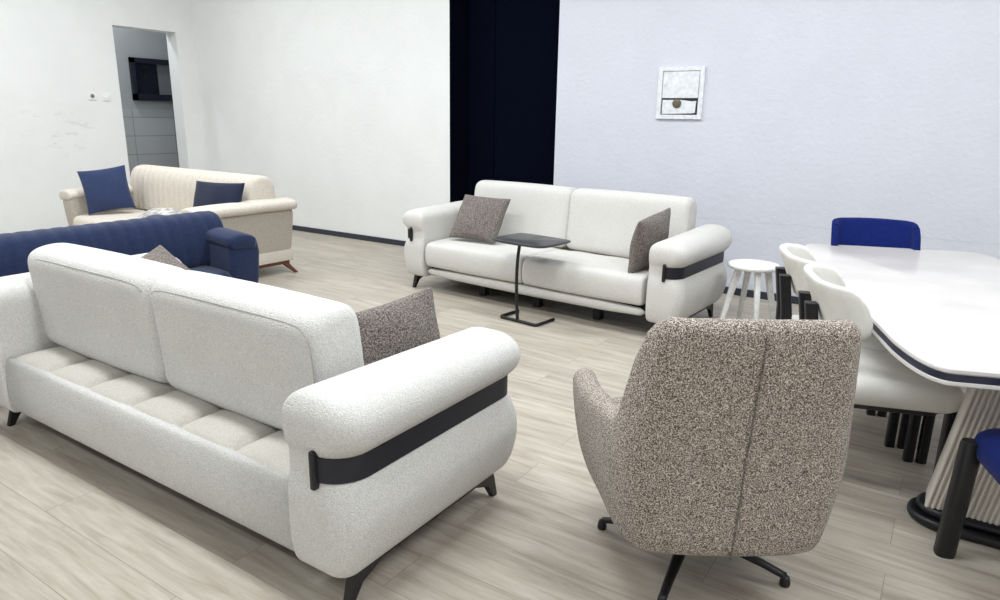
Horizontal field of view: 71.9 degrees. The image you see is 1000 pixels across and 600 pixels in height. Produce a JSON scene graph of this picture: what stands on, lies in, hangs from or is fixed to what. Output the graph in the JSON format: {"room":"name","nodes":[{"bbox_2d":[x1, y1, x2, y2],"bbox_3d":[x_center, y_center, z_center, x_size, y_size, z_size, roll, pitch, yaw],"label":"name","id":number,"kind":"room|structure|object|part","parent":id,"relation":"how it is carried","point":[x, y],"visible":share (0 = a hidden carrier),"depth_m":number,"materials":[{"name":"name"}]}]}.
{"room":"living room","nodes":[
{"label":"living room","id":0,"kind":"room"},
{"bbox_2d":[0,0,204,233],"bbox_3d":[-6.270,-1.866,5.109,0.200,3.450,8.960,10,18,32],"label":"wall","id":1,"kind":"structure","parent":0,"point":[53,53],"depth_m":7.41,"materials":[{"name":"white paint"}]},
{"bbox_2d":[88,92,96,99],"bbox_3d":[-4.496,-2.249,7.605,0.015,0.084,0.084,10,18,32],"label":"wall socket","id":2,"kind":"object","parent":1,"relation":"attached to","point":[91,95],"visible":1,"depth_m":7.60,"materials":[{"name":"white plastic"}]},
{"bbox_2d":[102,93,110,100],"bbox_3d":[-4.411,-2.276,7.732,0.015,0.084,0.084,10,18,32],"label":"wall plate","id":3,"kind":"object","parent":1,"relation":"attached to","point":[106,96],"visible":1,"depth_m":7.72,"materials":[{"name":"white plastic"}]},
{"bbox_2d":[112,27,173,109],"bbox_3d":[-4.559,-2.845,8.910,1.450,3.450,3.400,10,18,32],"label":"wall","id":4,"kind":"structure","parent":0,"point":[127,42],"depth_m":9.36,"materials":[{"name":"grey paint"}]},
{"bbox_2d":[128,57,172,100],"bbox_3d":[-4.708,-3.087,9.708,0.060,0.555,0.970,10,18,32],"label":"window","id":5,"kind":"structure","parent":4,"relation":"in","point":[150,79],"depth_m":9.53,"materials":[{"name":"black glass"}]},
{"bbox_3d":[-4.877,-3.045,9.500,0.010,0.415,0.350,10,18,32],"label":"pane","id":6,"kind":"part","parent":5,"relation":"part of","materials":[{"name":"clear glass"}]},
{"bbox_3d":[-4.626,-3.139,9.868,0.012,0.415,0.560,10,18,32],"label":"pane","id":7,"kind":"part","parent":5,"relation":"part of","materials":[{"name":"grey glass"}]},
{"bbox_2d":[122,109,179,176],"bbox_3d":[-5.093,-1.930,9.504,0.012,1.360,3.200,10,18,32],"label":"tiles","id":8,"kind":"structure","parent":4,"relation":"attached to","point":[150,134],"depth_m":9.69,"materials":[{"name":"grey tile"}]},
{"bbox_2d":[0,230,999,599],"bbox_3d":[-1.825,0.442,3.608,13.920,0.100,10.460,10,18,32],"label":"floor","id":9,"kind":"structure","parent":0,"point":[77,522],"depth_m":2.30,"materials":[{"name":"beige wood"}]},
{"bbox_2d":[0,211,258,282],"bbox_3d":[-2.483,-0.018,3.678,0.950,0.731,2.222,10,18,32],"label":"sofa","id":10,"kind":"object","parent":9,"relation":"on","point":[200,240],"visible":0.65,"depth_m":4.03,"materials":[{"name":"blue fabric"}]},
{"bbox_3d":[-2.412,0.050,3.647,0.778,0.218,1.794,10,18,32],"label":"seat","id":11,"kind":"part","parent":10,"relation":"part of","materials":[{"name":"blue fabric"}]},
{"bbox_3d":[-1.933,-0.234,4.492,0.920,0.410,0.211,10,18,32],"label":"arm","id":12,"kind":"part","parent":10,"relation":"part of","materials":[{"name":"blue fabric"}]},
{"bbox_2d":[59,165,297,271],"bbox_3d":[-2.881,-0.721,6.110,2.194,0.831,0.950,11,18,33],"label":"sofa","id":13,"kind":"object","parent":9,"relation":"on","point":[261,215],"visible":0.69,"depth_m":5.90,"materials":[{"name":"fabric"}]},
{"bbox_3d":[-3.671,-0.861,6.650,0.175,0.380,0.920,11,18,33],"label":"arm","id":14,"kind":"part","parent":13,"relation":"part of","materials":[{"name":"fabric"}]},
{"bbox_2d":[77,165,135,214],"bbox_3d":[-3.581,-1.005,6.282,0.418,0.436,0.195,-9,18,-34],"label":"throw pillow","id":15,"kind":"object","parent":13,"relation":"on","point":[107,189],"visible":1,"depth_m":6.23,"materials":[{"name":"blue fabric"}]},
{"bbox_3d":[-2.932,-0.600,6.069,1.754,0.218,0.778,11,18,33],"label":"seat","id":16,"kind":"part","parent":13,"relation":"part of","materials":[{"name":"beige fabric"}]},
{"bbox_2d":[136,207,181,217],"bbox_3d":[-2.786,-0.645,5.637,0.440,0.196,0.380,5,15,15],"label":"throw pillow","id":17,"kind":"object","parent":13,"relation":"on","point":[161,211],"visible":0.27,"depth_m":5.63,"materials":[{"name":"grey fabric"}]},
{"bbox_3d":[-2.737,-0.963,6.253,1.880,0.431,0.290,11,18,33],"label":"backrest","id":18,"kind":"part","parent":13,"relation":"part of","materials":[{"name":"beige fabric"}]},
{"bbox_2d":[193,181,244,206],"bbox_3d":[-2.278,-0.793,5.564,0.466,0.310,0.179,4,15,12],"label":"throw pillow","id":19,"kind":"object","parent":13,"relation":"on","point":[206,193],"visible":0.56,"depth_m":5.51,"materials":[{"name":"fabric"}]},
{"bbox_3d":[-2.087,-0.552,5.583,0.175,0.380,0.920,11,18,33],"label":"arm","id":20,"kind":"part","parent":13,"relation":"part of","materials":[{"name":"fabric"}]},
{"bbox_3d":[-2.073,-0.258,5.648,0.050,0.036,0.820,11,18,33],"label":"leg rail","id":21,"kind":"part","parent":13,"relation":"part of","materials":[{"name":"brown wood"}]},
{"bbox_3d":[-1.858,-0.285,5.934,0.233,0.112,0.072,-13,20,-42],"label":"leg","id":22,"kind":"part","parent":13,"relation":"part of","materials":[{"name":"brown wood"}]},
{"bbox_2d":[0,243,520,599],"bbox_3d":[-1.072,0.241,2.658,2.232,0.799,0.872,10,18,32],"label":"sofa","id":23,"kind":"object","parent":9,"relation":"on","point":[259,405],"visible":0.99,"depth_m":2.15,"materials":[{"name":"white fabric"}]},
{"bbox_3d":[-1.929,0.417,3.284,0.034,0.111,0.748,10,18,32],"label":"leg frame","id":24,"kind":"part","parent":23,"relation":"part of","materials":[{"name":"black metal"}]},
{"bbox_3d":[-1.891,0.107,3.179,0.272,0.552,0.858,10,18,32],"label":"arm","id":25,"kind":"part","parent":23,"relation":"part of","materials":[{"name":"white fabric"}]},
{"bbox_3d":[-1.516,0.028,2.721,0.887,0.434,0.254,10,18,32],"label":"backrest","id":26,"kind":"part","parent":23,"relation":"part of","materials":[{"name":"white fabric"}]},
{"bbox_3d":[-1.280,0.482,2.398,1.756,0.253,0.076,10,18,32],"label":"panel","id":27,"kind":"part","parent":23,"relation":"part of","materials":[{"name":"white fabric"}]},
{"bbox_2d":[140,245,189,269],"bbox_3d":[-1.466,-0.027,2.998,0.302,0.357,0.453,6,16,18],"label":"throw pillow","id":28,"kind":"object","parent":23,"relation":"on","point":[160,254],"visible":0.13,"depth_m":3.07,"materials":[{"name":"grey fabric"}]},
{"bbox_3d":[-0.803,0.159,2.272,0.830,0.434,0.254,10,18,32],"label":"backrest","id":29,"kind":"part","parent":23,"relation":"part of","materials":[{"name":"white fabric"}]},
{"bbox_2d":[355,286,439,365],"bbox_3d":[-0.369,0.178,2.369,0.162,0.378,0.463,9,17,29],"label":"throw pillow","id":30,"kind":"object","parent":23,"relation":"on","point":[406,323],"visible":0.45,"depth_m":2.31,"materials":[{"name":"fabric"}]},
{"bbox_3d":[-0.242,0.415,2.139,0.244,0.543,0.858,10,18,32],"label":"arm","id":31,"kind":"part","parent":23,"relation":"part of","materials":[{"name":"white fabric"}]},
{"bbox_3d":[-0.225,0.730,2.208,0.034,0.111,0.748,10,18,32],"label":"leg frame","id":32,"kind":"part","parent":23,"relation":"part of","materials":[{"name":"black metal"}]},
{"bbox_2d":[492,233,570,326],"bbox_3d":[0.197,-0.136,4.637,0.450,0.552,0.355,13,19,39],"label":"side table","id":33,"kind":"object","parent":9,"relation":"on","point":[519,239],"visible":1,"depth_m":4.55,"materials":[{"name":"black metal"}]},
{"bbox_3d":[0.120,-0.119,4.571,0.035,0.530,0.039,13,19,39],"label":"stem","id":34,"kind":"part","parent":33,"relation":"part of","materials":[{"name":"black metal"}]},
{"bbox_2d":[403,180,731,322],"bbox_3d":[0.403,-0.396,5.088,2.362,0.832,0.872,12,18,35],"label":"sofa","id":35,"kind":"object","parent":9,"relation":"on","point":[686,273],"visible":0.84,"depth_m":4.85,"materials":[{"name":"white fabric"}]},
{"bbox_3d":[-0.468,-0.228,5.809,0.034,0.111,0.748,12,18,35],"label":"leg frame","id":36,"kind":"part","parent":35,"relation":"part of","materials":[{"name":"black metal"}]},
{"bbox_3d":[-0.442,-0.535,5.712,0.244,0.543,0.858,12,18,35],"label":"arm","id":37,"kind":"part","parent":35,"relation":"part of"},
{"bbox_2d":[449,194,510,242],"bbox_3d":[-0.156,-0.630,5.315,0.420,0.321,0.252,10,17,31],"label":"throw pillow","id":38,"kind":"object","parent":35,"relation":"on","point":[478,218],"visible":0.98,"depth_m":5.24,"materials":[{"name":"fabric"}]},
{"bbox_2d":[425,237,557,282],"bbox_3d":[-0.048,-0.330,5.275,0.907,0.204,0.570,12,18,35],"label":"seat cushion","id":39,"kind":"object","parent":35,"relation":"on","point":[461,257],"depth_m":5.08,"materials":[{"name":"white fabric"}]},
{"bbox_3d":[0.193,-0.700,5.509,0.925,0.466,0.254,12,18,35],"label":"backrest","id":40,"kind":"part","parent":35,"relation":"part of","materials":[{"name":"white fabric"}]},
{"bbox_3d":[0.177,-0.072,4.871,1.870,0.078,0.069,12,18,35],"label":"rail","id":41,"kind":"part","parent":35,"relation":"part of","materials":[{"name":"white fabric"}]},
{"bbox_3d":[0.399,-0.148,5.154,1.830,0.080,0.680,12,18,35],"label":"seat","id":42,"kind":"part","parent":35,"relation":"part of","materials":[{"name":"white fabric"}]},
{"bbox_2d":[522,249,648,304],"bbox_3d":[0.681,-0.178,4.744,0.907,0.204,0.570,12,18,35],"label":"seat cushion","id":43,"kind":"object","parent":35,"relation":"on","point":[583,274],"depth_m":4.57,"materials":[{"name":"white fabric"}]},
{"bbox_3d":[0.929,-0.546,4.975,0.932,0.466,0.254,12,18,35],"label":"backrest","id":44,"kind":"part","parent":35,"relation":"part of","materials":[{"name":"white fabric"}]},
{"bbox_2d":[628,208,670,272],"bbox_3d":[0.960,-0.376,4.426,0.442,0.409,0.180,-12,20,-41],"label":"throw pillow","id":45,"kind":"object","parent":35,"relation":"on","point":[653,229],"visible":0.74,"depth_m":4.31,"materials":[{"name":"fabric"}]},
{"bbox_3d":[1.247,-0.182,4.484,0.244,0.543,0.858,12,18,35],"label":"arm","id":46,"kind":"part","parent":35,"relation":"part of"},
{"bbox_3d":[1.263,0.134,4.552,0.034,0.111,0.748,12,18,35],"label":"leg frame","id":47,"kind":"part","parent":35,"relation":"part of","materials":[{"name":"black metal"}]},
{"bbox_2d":[573,316,861,599],"bbox_3d":[0.601,0.392,2.021,0.724,0.886,0.704,1,15,0],"label":"armchair","id":48,"kind":"object","parent":9,"relation":"on","point":[723,437],"visible":1,"depth_m":1.70,"materials":[{"name":"brown fabric"}]},
{"bbox_3d":[0.455,0.730,2.245,0.260,0.082,0.042,9,17,28],"label":"leg","id":49,"kind":"part","parent":48,"relation":"part of","materials":[{"name":"black metal"}]},
{"bbox_2d":[612,396,622,405],"bbox_3d":[0.599,0.467,2.120,0.520,0.170,0.550,1,15,0],"label":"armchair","id":50,"kind":"object","parent":48,"relation":"on","point":[618,400],"depth_m":2.29,"materials":[{"name":"fabric"}]},
{"bbox_3d":[0.516,0.786,2.035,0.042,0.082,0.260,9,17,28],"label":"leg","id":51,"kind":"part","parent":48,"relation":"part of","materials":[{"name":"black metal"}]},
{"bbox_3d":[0.734,0.774,2.095,0.260,0.082,0.042,9,17,28],"label":"leg","id":52,"kind":"part","parent":48,"relation":"part of","materials":[{"name":"black metal"}]},
{"bbox_2d":[719,259,779,318],"bbox_3d":[1.612,-0.011,4.447,0.320,0.461,0.320,-12,20,-41],"label":"stool","id":53,"kind":"object","parent":9,"relation":"on","point":[757,267],"visible":0.81,"depth_m":4.41,"materials":[{"name":"white paint"}]},
{"bbox_3d":[1.478,-0.002,4.455,0.129,0.435,0.034,1,15,2],"label":"leg","id":54,"kind":"part","parent":53,"relation":"part of","materials":[{"name":"white paint"}]},
{"bbox_3d":[1.617,-0.033,4.580,0.034,0.435,0.129,1,15,2],"label":"leg","id":55,"kind":"part","parent":53,"relation":"part of","materials":[{"name":"white paint"}]},
{"bbox_3d":[1.615,-0.218,4.392,0.320,0.033,0.320,-12,20,-41],"label":"seat","id":56,"kind":"part","parent":53,"relation":"part of","materials":[{"name":"white paint"}]},
{"bbox_3d":[1.606,0.036,4.321,0.034,0.435,0.129,1,15,2],"label":"leg","id":57,"kind":"part","parent":53,"relation":"part of","materials":[{"name":"white paint"}]},
{"bbox_3d":[1.746,0.005,4.446,0.129,0.435,0.034,1,15,2],"label":"leg","id":58,"kind":"part","parent":53,"relation":"part of","materials":[{"name":"white paint"}]},
{"bbox_2d":[775,243,909,448],"bbox_3d":[1.501,0.176,3.059,0.575,0.800,0.452,5,15,15],"label":"dining chair","id":59,"kind":"object","parent":9,"relation":"on","point":[795,257],"visible":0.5,"depth_m":2.94,"materials":[{"name":"beige leather"}]},
{"bbox_3d":[1.280,0.189,3.211,0.074,0.692,0.046,5,15,15],"label":"leg","id":60,"kind":"part","parent":59,"relation":"part of","materials":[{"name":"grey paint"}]},
{"bbox_3d":[1.238,0.227,3.062,0.074,0.692,0.046,5,15,15],"label":"leg","id":61,"kind":"part","parent":59,"relation":"part of","materials":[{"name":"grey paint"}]},
{"bbox_3d":[1.329,-0.128,3.029,0.208,0.202,0.452,5,15,15],"label":"backrest","id":62,"kind":"part","parent":59,"relation":"part of","materials":[{"name":"beige leather"}]},
{"bbox_3d":[1.491,0.166,3.059,0.532,0.100,0.452,5,15,15],"label":"seat","id":63,"kind":"part","parent":59,"relation":"part of","materials":[{"name":"beige leather"}]},
{"bbox_3d":[1.779,0.368,3.212,0.086,0.360,0.038,5,15,15],"label":"leg","id":64,"kind":"part","parent":59,"relation":"part of","materials":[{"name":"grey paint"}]},
{"bbox_3d":[1.688,0.451,2.895,0.086,0.360,0.038,5,15,15],"label":"leg","id":65,"kind":"part","parent":59,"relation":"part of","materials":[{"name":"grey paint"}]},
{"bbox_2d":[831,217,920,249],"bbox_3d":[2.074,-0.029,3.861,0.562,0.805,0.472,5,15,13],"label":"dining chair","id":66,"kind":"object","parent":9,"relation":"on","point":[855,231],"visible":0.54,"depth_m":3.92,"materials":[{"name":"blue fabric"}]},
{"bbox_2d":[798,263,964,471],"bbox_3d":[1.415,0.292,2.616,0.575,0.800,0.452,5,15,15],"label":"dining chair","id":67,"kind":"object","parent":9,"relation":"on","point":[884,383],"visible":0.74,"depth_m":2.44,"materials":[{"name":"beige leather"}]},
{"bbox_3d":[1.194,0.304,2.769,0.074,0.692,0.046,5,15,15],"label":"leg","id":68,"kind":"part","parent":67,"relation":"part of","materials":[{"name":"grey paint"}]},
{"bbox_3d":[1.151,0.343,2.619,0.074,0.692,0.046,5,15,15],"label":"leg","id":69,"kind":"part","parent":67,"relation":"part of","materials":[{"name":"grey paint"}]},
{"bbox_3d":[1.242,-0.012,2.587,0.208,0.202,0.452,5,15,15],"label":"backrest","id":70,"kind":"part","parent":67,"relation":"part of","materials":[{"name":"beige leather"}]},
{"bbox_3d":[1.404,0.340,2.632,0.430,0.034,0.360,5,15,15],"label":"seat rail","id":71,"kind":"part","parent":67,"relation":"part of","materials":[{"name":"grey paint"}]},
{"bbox_3d":[1.405,0.282,2.616,0.532,0.100,0.452,5,15,15],"label":"seat","id":72,"kind":"part","parent":67,"relation":"part of","materials":[{"name":"beige leather"}]},
{"bbox_3d":[1.692,0.484,2.769,0.086,0.360,0.038,5,15,15],"label":"leg","id":73,"kind":"part","parent":67,"relation":"part of","materials":[{"name":"grey paint"}]},
{"bbox_3d":[1.601,0.567,2.452,0.086,0.360,0.038,5,15,15],"label":"leg","id":74,"kind":"part","parent":67,"relation":"part of","materials":[{"name":"grey paint"}]},
{"bbox_2d":[805,243,999,548],"bbox_3d":[1.916,0.284,2.951,0.951,0.660,2.134,5,15,13],"label":"dining table","id":75,"kind":"object","parent":9,"relation":"on","point":[937,312],"visible":0.65,"depth_m":2.39,"materials":[{"name":"white stone"}]},
{"bbox_2d":[933,428,999,558],"bbox_3d":[1.625,0.495,1.865,0.562,0.800,0.493,5,15,13],"label":"dining chair","id":76,"kind":"object","parent":9,"relation":"on","point":[984,449],"visible":1,"depth_m":2.11,"materials":[{"name":"blue fabric"}]},
{"bbox_3d":[1.427,0.621,2.150,0.066,0.404,0.068,5,15,13],"label":"leg","id":77,"kind":"part","parent":76,"relation":"part of","materials":[{"name":"grey paint"}]},
{"bbox_3d":[1.627,0.495,1.876,0.482,0.105,0.472,5,15,13],"label":"seat","id":78,"kind":"part","parent":76,"relation":"part of","materials":[{"name":"blue fabric"}]},
{"bbox_2d":[190,0,999,296],"bbox_3d":[1.155,-1.936,5.836,12.020,3.450,0.600,10,18,32],"label":"wall","id":79,"kind":"structure","parent":0,"point":[815,113],"depth_m":5.41,"materials":[{"name":"white paint"}]},
{"bbox_2d":[292,225,405,245],"bbox_3d":[-2.160,-0.806,7.990,3.955,0.056,0.014,10,18,32],"label":"baseboard","id":80,"kind":"structure","parent":79,"relation":"attached to","point":[294,227],"depth_m":7.67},
{"bbox_2d":[449,0,559,202],"bbox_3d":[0.173,-2.116,6.456,1.160,3.450,0.599,10,18,32],"label":"wall niche","id":81,"kind":"object","parent":79,"relation":"in","point":[504,53],"visible":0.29,"depth_m":6.57,"materials":[{"name":"blue paint"}]},
{"bbox_2d":[656,66,705,118],"bbox_3d":[1.400,-1.609,5.362,0.364,0.390,0.033,10,18,32],"label":"picture","id":82,"kind":"object","parent":79,"relation":"attached to","point":[680,94],"visible":1,"depth_m":5.36,"materials":[{"name":"white paint"}]},
{"bbox_3d":[1.403,-1.670,5.353,0.287,0.200,0.012,10,18,32],"label":"door","id":83,"kind":"part","parent":82,"relation":"part of","materials":[{"name":"white paint"}]},
{"bbox_2d":[723,286,798,304],"bbox_3d":[3.138,0.168,4.647,6.405,0.056,0.014,10,18,32],"label":"baseboard","id":84,"kind":"structure","parent":79,"relation":"attached to","point":[750,293],"depth_m":5.37,"materials":[{"name":"black"}]}
]}

